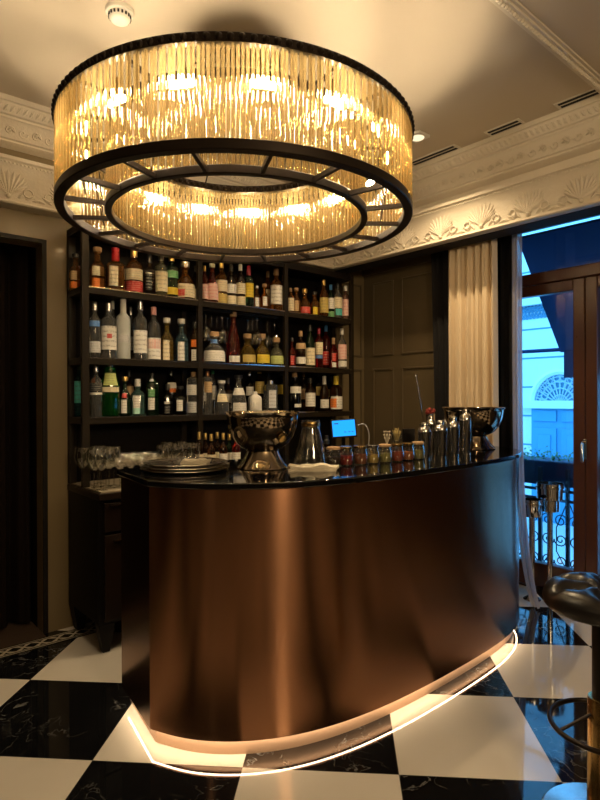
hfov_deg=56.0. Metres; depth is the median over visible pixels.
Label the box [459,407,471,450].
cocktail shaker
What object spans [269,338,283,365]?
bottle
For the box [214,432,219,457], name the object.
bottle
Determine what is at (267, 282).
bottle
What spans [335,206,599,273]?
trim
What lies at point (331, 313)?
bottle
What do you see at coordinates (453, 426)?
cocktail shaker
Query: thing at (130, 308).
bottle
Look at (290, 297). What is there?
bottle
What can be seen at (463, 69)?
ceiling
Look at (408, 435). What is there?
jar
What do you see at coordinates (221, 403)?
bottle
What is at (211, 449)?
bottle
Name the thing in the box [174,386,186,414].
bottle
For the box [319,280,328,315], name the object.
wine bottle
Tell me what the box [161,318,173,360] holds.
bottle
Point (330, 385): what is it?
bottle
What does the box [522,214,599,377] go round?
awning
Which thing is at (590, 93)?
ceiling vent
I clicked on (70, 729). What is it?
floor
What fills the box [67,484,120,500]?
countertop
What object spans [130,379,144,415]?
bottle
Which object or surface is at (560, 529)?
street
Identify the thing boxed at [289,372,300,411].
bottle
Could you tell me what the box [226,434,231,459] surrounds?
bottle
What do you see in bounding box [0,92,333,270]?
trim
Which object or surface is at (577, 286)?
door
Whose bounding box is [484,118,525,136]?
ceiling vent
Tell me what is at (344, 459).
jar
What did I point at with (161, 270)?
bottle
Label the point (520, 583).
trim
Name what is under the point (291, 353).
bottle
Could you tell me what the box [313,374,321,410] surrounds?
bottle
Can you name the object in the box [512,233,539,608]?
curtain
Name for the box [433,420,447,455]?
cocktail shaker
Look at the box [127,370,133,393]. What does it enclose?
bottle
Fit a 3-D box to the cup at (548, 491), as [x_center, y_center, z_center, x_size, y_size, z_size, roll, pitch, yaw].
[1.884,0.687,4.256,0.190,0.125,0.190,0,0,-41]
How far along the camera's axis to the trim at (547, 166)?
3.87 m
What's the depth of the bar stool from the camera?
1.97 m
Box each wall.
[0,147,363,632]
[0,242,36,626]
[364,262,434,444]
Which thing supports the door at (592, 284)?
in the wall
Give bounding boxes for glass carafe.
[294,420,326,460]
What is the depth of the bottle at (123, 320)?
3.70 m
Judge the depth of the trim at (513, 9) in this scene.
2.78 m
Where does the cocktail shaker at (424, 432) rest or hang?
on the bar counter at (272, 610)
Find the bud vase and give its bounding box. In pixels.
[383,431,390,449]
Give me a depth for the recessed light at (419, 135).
3.81 m
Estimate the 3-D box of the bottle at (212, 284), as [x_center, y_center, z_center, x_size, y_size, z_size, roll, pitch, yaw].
[-0.651,-0.861,4.187,0.090,0.296,0.091,0,0,-41]
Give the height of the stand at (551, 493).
0.855 m
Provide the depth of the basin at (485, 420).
3.73 m
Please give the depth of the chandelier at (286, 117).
2.23 m
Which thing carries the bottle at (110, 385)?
on the shelf unit
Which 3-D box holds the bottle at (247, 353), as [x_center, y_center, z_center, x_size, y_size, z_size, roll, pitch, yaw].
[-0.409,-0.393,4.395,0.133,0.242,0.134,0,0,-41]
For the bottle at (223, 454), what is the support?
on the countertop
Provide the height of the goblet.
0.160 m
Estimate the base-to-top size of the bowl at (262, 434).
0.283 m
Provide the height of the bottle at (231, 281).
0.314 m
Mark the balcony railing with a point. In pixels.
(567, 501)
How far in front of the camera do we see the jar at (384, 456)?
3.02 m
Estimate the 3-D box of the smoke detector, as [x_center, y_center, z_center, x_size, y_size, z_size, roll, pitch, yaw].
[-0.826,-1.759,2.586,0.128,0.055,0.128,0,0,-41]
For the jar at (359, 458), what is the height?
0.100 m
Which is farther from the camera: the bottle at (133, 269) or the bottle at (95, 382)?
the bottle at (133, 269)
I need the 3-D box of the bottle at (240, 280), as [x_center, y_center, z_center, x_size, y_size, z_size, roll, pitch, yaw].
[-0.459,-0.879,4.352,0.078,0.331,0.077,0,0,-41]
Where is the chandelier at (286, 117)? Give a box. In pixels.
[51,31,414,263]
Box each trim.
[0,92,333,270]
[0,232,47,633]
[0,624,116,658]
[333,94,599,270]
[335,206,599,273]
[335,254,433,450]
[489,0,599,93]
[519,581,542,590]
[522,262,599,286]
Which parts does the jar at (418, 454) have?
lid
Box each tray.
[140,462,229,471]
[140,465,229,474]
[143,457,226,467]
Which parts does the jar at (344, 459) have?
lid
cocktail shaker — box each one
[418,422,430,456]
[426,415,435,447]
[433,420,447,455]
[447,416,459,452]
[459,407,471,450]
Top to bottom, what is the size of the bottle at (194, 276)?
0.291 m
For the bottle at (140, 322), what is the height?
0.402 m
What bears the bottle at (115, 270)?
on the shelf unit
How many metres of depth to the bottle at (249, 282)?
4.37 m
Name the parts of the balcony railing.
scroll panel, rail, scroll panel, scroll panel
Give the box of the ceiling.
[0,0,599,190]
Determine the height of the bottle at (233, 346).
0.401 m
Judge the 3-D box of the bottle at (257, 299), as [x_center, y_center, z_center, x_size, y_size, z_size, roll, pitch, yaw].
[-0.340,-0.807,4.452,0.058,0.185,0.062,0,0,-24]
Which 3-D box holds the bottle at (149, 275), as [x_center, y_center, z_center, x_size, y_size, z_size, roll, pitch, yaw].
[-1.027,-0.850,3.859,0.079,0.278,0.087,0,0,-18]
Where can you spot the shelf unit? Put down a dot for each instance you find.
(137, 437)
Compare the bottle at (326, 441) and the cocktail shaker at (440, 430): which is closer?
the bottle at (326, 441)
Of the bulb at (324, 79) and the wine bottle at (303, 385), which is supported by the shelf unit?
the wine bottle at (303, 385)
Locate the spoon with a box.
[415,375,423,421]
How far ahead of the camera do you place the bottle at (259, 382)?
4.58 m
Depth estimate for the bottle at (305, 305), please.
4.75 m
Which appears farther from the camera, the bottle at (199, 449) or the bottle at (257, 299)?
the bottle at (257, 299)
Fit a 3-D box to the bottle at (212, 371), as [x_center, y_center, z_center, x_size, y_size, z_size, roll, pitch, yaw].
[-0.670,-0.074,4.323,0.060,0.356,0.060,0,0,-41]
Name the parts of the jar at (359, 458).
lid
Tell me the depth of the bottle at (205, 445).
4.07 m
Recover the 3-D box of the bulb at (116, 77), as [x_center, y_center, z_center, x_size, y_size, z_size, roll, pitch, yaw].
[-0.724,-1.217,2.230,0.043,0.100,0.099,0,0,-41]
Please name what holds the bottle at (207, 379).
on the shelf unit
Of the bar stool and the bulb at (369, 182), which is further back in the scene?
the bulb at (369, 182)
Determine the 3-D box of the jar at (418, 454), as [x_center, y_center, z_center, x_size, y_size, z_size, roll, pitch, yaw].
[0.671,0.286,3.212,0.078,0.100,0.078,0,0,-41]
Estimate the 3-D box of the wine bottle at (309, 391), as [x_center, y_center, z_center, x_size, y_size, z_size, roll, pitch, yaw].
[0.086,-0.044,4.821,0.090,0.288,0.090,0,0,-41]
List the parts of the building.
carved panel, arch moulding, door, door panel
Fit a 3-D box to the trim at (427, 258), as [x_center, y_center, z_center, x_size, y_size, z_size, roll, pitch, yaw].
[0.864,-0.029,4.977,0.400,2.520,1.180,0,0,-41]
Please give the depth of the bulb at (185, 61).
2.11 m
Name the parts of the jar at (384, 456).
lid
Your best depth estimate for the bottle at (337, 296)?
5.00 m
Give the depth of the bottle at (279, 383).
4.72 m
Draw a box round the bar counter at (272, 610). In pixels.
[117,444,521,753]
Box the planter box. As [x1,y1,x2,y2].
[524,445,572,487]
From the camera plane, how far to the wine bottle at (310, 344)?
4.79 m
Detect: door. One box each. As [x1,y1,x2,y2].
[519,278,586,586]
[585,275,599,575]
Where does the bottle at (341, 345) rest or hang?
on the shelf unit
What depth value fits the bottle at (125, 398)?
3.72 m
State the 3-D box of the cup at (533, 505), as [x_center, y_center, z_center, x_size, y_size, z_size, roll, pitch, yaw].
[1.720,0.798,4.186,0.140,0.125,0.140,0,0,-41]
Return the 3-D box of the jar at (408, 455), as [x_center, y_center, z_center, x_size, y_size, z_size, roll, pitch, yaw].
[0.600,0.287,3.152,0.078,0.100,0.078,0,0,-41]
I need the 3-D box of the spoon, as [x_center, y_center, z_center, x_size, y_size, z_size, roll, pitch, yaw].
[0.834,0.074,3.866,0.092,0.494,0.016,0,0,-4]
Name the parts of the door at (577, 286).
handle, handle plate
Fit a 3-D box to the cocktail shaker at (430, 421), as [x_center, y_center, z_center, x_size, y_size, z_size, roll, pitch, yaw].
[0.910,0.218,3.924,0.074,0.230,0.074,0,0,-41]
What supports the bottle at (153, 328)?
on the shelf unit
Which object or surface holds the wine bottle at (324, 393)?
on the shelf unit
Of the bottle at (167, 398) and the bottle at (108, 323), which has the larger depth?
the bottle at (167, 398)
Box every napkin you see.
[180,458,210,463]
[287,463,338,471]
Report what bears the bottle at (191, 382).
on the shelf unit
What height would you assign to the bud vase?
0.150 m
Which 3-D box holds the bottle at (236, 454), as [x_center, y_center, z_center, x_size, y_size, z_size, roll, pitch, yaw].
[-0.464,0.385,4.111,0.061,0.304,0.061,0,0,-41]
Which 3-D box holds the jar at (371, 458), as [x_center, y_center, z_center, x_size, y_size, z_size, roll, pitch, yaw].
[0.386,0.288,3.008,0.078,0.100,0.078,0,0,-41]
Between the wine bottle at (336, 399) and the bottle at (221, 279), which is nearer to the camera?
the bottle at (221, 279)
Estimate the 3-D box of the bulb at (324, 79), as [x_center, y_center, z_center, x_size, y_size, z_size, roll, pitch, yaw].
[0.136,-1.220,2.246,0.100,0.100,0.032,0,0,-41]
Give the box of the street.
[519,518,573,567]
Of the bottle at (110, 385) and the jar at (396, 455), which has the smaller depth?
the jar at (396, 455)
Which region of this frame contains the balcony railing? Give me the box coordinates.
[519,467,573,567]
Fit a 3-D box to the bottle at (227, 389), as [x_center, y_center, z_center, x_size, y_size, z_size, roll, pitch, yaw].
[-0.562,-0.034,4.415,0.070,0.275,0.070,0,0,-41]
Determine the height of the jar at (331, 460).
0.100 m
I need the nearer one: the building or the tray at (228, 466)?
the tray at (228, 466)
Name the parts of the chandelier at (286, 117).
glass rod, glass rod, glass rod, glass rod, glass rod, glass rod, glass rod, glass rod, glass rod, glass rod, glass rod, glass rod, glass rod, glass rod, glass rod, glass rod, glass rod, glass rod, glass rod, glass rod, glass rod, glass rod, glass rod, glass rod, glass rod, glass rod, glass rod, glass rod, glass rod, glass rod, glass rod, glass rod, glass rod, glass rod, glass rod, glass rod, glass rod, glass rod, glass rod, glass rod, glass rod, glass rod, glass rod, glass rod, glass rod, glass rod, glass rod, glass rod, glass rod, glass rod, glass rod, glass rod, glass rod, glass rod, glass rod, glass rod, glass rod, glass rod, glass rod, glass rod, glass rod, glass rod, glass rod, glass rod, glass rod, glass rod, glass rod, glass rod, glass rod, glass rod, glass rod, glass rod, glass rod, glass rod, glass rod, glass rod, glass rod, glass rod, glass rod, glass rod, glass rod, glass rod, glass rod, glass rod, glass rod, glass rod, glass rod, glass rod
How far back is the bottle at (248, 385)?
4.52 m
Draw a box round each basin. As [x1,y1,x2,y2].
[224,411,299,450]
[442,407,505,435]
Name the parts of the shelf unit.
post, post, post, post, hanger rail, hanger rail, hanger rail, hanger rail, post, post, post, post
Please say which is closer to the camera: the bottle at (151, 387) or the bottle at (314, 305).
the bottle at (151, 387)
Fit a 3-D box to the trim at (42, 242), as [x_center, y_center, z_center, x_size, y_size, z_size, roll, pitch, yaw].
[-2.253,0.239,3.067,1.680,2.515,0.012,0,0,-41]
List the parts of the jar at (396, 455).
lid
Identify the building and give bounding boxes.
[522,216,599,525]
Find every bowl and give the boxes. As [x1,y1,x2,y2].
[224,411,299,470]
[442,407,505,449]
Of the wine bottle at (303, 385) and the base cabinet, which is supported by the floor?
the base cabinet
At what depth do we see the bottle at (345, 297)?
5.07 m
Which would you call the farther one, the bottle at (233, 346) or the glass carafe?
the bottle at (233, 346)
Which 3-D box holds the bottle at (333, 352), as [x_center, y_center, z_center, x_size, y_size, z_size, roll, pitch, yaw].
[0.297,-0.412,4.999,0.074,0.274,0.081,0,0,-19]
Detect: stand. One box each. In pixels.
[523,498,542,601]
[536,481,564,596]
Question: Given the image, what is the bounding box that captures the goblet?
[391,428,400,440]
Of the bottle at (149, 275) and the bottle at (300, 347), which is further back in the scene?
the bottle at (300, 347)
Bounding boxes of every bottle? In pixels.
[69,253,79,289]
[74,366,80,416]
[89,302,100,356]
[90,246,105,287]
[90,365,101,416]
[101,303,116,357]
[102,365,119,416]
[106,247,124,289]
[111,301,115,318]
[116,299,130,358]
[120,376,130,415]
[125,250,142,292]
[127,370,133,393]
[129,307,133,358]
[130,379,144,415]
[133,301,146,359]
[143,255,155,293]
[145,373,158,415]
[147,307,160,359]
[155,256,167,295]
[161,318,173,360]
[162,384,172,414]
[165,369,176,414]
[167,258,177,296]
[174,319,188,360]
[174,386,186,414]
[178,261,194,298]
[186,372,196,414]
[190,322,195,361]
[192,266,195,298]
[195,432,203,456]
[202,266,207,300]
[203,331,224,362]
[203,371,212,413]
[203,433,207,456]
[207,434,215,457]
[208,263,217,301]
[211,370,216,413]
[214,380,228,413]
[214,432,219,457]
[216,263,226,302]
[219,433,227,459]
[224,378,231,410]
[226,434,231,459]
[227,265,236,303]
[227,312,239,363]
[231,375,246,410]
[232,442,240,459]
[236,264,245,305]
[240,334,255,363]
[244,371,253,410]
[245,266,253,306]
[248,391,261,410]
[254,286,260,307]
[255,334,269,364]
[255,372,263,410]
[260,284,268,308]
[263,380,277,410]
[264,271,270,308]
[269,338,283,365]
[270,268,282,309]
[276,373,282,410]
[288,288,293,311]
[288,338,295,365]
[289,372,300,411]
[294,288,300,312]
[295,331,305,366]
[301,289,309,313]
[301,373,305,410]
[305,325,314,366]
[305,378,314,411]
[310,292,319,314]
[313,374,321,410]
[315,328,322,366]
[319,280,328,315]
[320,376,328,410]
[321,436,332,463]
[322,325,329,367]
[327,376,332,410]
[328,285,334,316]
[329,338,337,367]
[330,376,342,410]
[334,283,341,317]
[337,328,346,368]
[342,286,348,318]
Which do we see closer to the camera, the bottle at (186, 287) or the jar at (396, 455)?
the jar at (396, 455)
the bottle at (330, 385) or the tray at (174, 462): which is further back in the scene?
the bottle at (330, 385)
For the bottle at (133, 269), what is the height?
0.294 m
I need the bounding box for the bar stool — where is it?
[542,572,599,799]
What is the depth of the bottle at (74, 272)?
3.60 m
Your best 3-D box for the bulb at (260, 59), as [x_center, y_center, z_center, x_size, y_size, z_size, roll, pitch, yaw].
[-0.139,-1.218,2.117,0.093,0.100,0.060,0,0,-41]
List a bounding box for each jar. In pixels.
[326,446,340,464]
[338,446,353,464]
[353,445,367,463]
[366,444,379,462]
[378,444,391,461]
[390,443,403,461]
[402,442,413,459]
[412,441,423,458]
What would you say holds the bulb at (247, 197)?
attached to the chandelier at (286, 117)
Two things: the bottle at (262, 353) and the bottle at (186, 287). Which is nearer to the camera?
the bottle at (186, 287)
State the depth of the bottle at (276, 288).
4.54 m
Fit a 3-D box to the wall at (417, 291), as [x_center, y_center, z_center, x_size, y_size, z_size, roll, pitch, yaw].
[1.673,-0.161,4.571,0.300,3.280,2.850,0,0,-41]
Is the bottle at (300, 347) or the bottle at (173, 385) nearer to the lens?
the bottle at (173, 385)
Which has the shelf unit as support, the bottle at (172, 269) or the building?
the bottle at (172, 269)
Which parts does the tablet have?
stem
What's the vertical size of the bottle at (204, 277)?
0.271 m
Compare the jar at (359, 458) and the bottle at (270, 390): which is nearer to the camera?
the jar at (359, 458)
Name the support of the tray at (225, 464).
on the tray at (228, 466)
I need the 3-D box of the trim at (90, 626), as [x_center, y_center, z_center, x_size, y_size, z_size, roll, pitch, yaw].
[-2.804,1.498,2.427,4.100,0.002,0.139,0,0,-41]
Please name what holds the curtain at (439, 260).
hanging from the wall at (417, 291)
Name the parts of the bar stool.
seat, post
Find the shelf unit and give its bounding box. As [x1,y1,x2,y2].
[67,222,353,487]
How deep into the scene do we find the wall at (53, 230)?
3.66 m
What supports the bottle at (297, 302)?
on the shelf unit
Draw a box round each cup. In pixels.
[425,407,435,420]
[525,498,541,517]
[536,481,563,501]
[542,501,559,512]
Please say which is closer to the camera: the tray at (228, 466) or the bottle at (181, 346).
the tray at (228, 466)
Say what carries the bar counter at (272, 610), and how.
on the floor
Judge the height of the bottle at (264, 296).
0.210 m
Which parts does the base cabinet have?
drawer, door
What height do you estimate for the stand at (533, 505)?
0.745 m
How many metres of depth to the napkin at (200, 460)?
2.72 m
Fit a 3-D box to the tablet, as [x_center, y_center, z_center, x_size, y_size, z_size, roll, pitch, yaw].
[0.302,0.224,3.430,0.235,0.227,0.120,0,0,-1]
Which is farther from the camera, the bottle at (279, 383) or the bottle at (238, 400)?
the bottle at (279, 383)
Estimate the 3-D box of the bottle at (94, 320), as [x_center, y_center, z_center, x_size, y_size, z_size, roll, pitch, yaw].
[-1.314,-0.447,3.617,0.072,0.362,0.072,0,0,-41]
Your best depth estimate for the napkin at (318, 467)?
2.69 m
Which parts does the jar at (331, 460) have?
lid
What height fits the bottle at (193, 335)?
0.296 m
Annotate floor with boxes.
[0,585,591,799]
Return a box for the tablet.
[330,418,368,455]
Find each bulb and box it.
[109,77,124,107]
[176,61,186,88]
[241,197,253,213]
[250,59,270,89]
[324,79,340,108]
[366,180,373,185]
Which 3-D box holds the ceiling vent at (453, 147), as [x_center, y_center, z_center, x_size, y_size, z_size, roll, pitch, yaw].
[0.978,-1.794,4.150,0.090,0.006,0.420,0,0,-41]
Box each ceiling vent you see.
[412,144,460,165]
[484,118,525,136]
[553,88,598,109]
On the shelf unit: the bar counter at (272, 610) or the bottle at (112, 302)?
the bottle at (112, 302)
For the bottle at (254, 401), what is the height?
0.169 m
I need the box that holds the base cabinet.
[67,478,120,652]
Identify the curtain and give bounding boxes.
[431,235,512,447]
[448,239,498,445]
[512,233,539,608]
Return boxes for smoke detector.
[105,0,133,26]
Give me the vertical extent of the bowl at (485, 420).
0.283 m
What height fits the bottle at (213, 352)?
0.236 m
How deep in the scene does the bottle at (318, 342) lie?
4.86 m
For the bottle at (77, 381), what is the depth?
3.66 m
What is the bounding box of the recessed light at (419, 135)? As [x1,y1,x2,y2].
[412,130,429,142]
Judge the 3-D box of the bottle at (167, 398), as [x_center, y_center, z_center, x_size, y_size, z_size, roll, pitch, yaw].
[-0.925,-0.003,3.948,0.074,0.218,0.081,0,0,-22]
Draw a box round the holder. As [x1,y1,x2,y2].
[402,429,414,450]
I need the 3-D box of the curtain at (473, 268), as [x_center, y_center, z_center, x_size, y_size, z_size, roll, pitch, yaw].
[1.338,0.036,4.397,0.096,2.850,0.450,0,0,-41]
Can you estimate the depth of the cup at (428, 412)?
4.39 m
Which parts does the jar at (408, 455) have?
lid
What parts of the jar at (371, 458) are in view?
lid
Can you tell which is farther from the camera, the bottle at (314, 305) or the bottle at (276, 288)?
the bottle at (314, 305)
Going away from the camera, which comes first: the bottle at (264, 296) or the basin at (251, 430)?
the basin at (251, 430)
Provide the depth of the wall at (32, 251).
3.74 m
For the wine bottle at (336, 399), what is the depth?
4.98 m
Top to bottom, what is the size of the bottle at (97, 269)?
0.271 m
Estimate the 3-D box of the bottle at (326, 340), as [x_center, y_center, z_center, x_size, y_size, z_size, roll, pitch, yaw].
[0.234,-0.476,5.100,0.081,0.402,0.080,0,0,-41]
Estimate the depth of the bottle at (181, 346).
3.99 m
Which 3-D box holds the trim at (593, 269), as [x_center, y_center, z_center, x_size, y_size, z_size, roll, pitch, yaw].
[2.124,-0.951,4.180,0.100,0.090,1.670,0,0,-41]
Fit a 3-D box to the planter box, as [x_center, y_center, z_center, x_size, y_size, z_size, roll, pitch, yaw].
[2.619,0.559,4.528,0.382,0.356,2.251,0,0,-41]

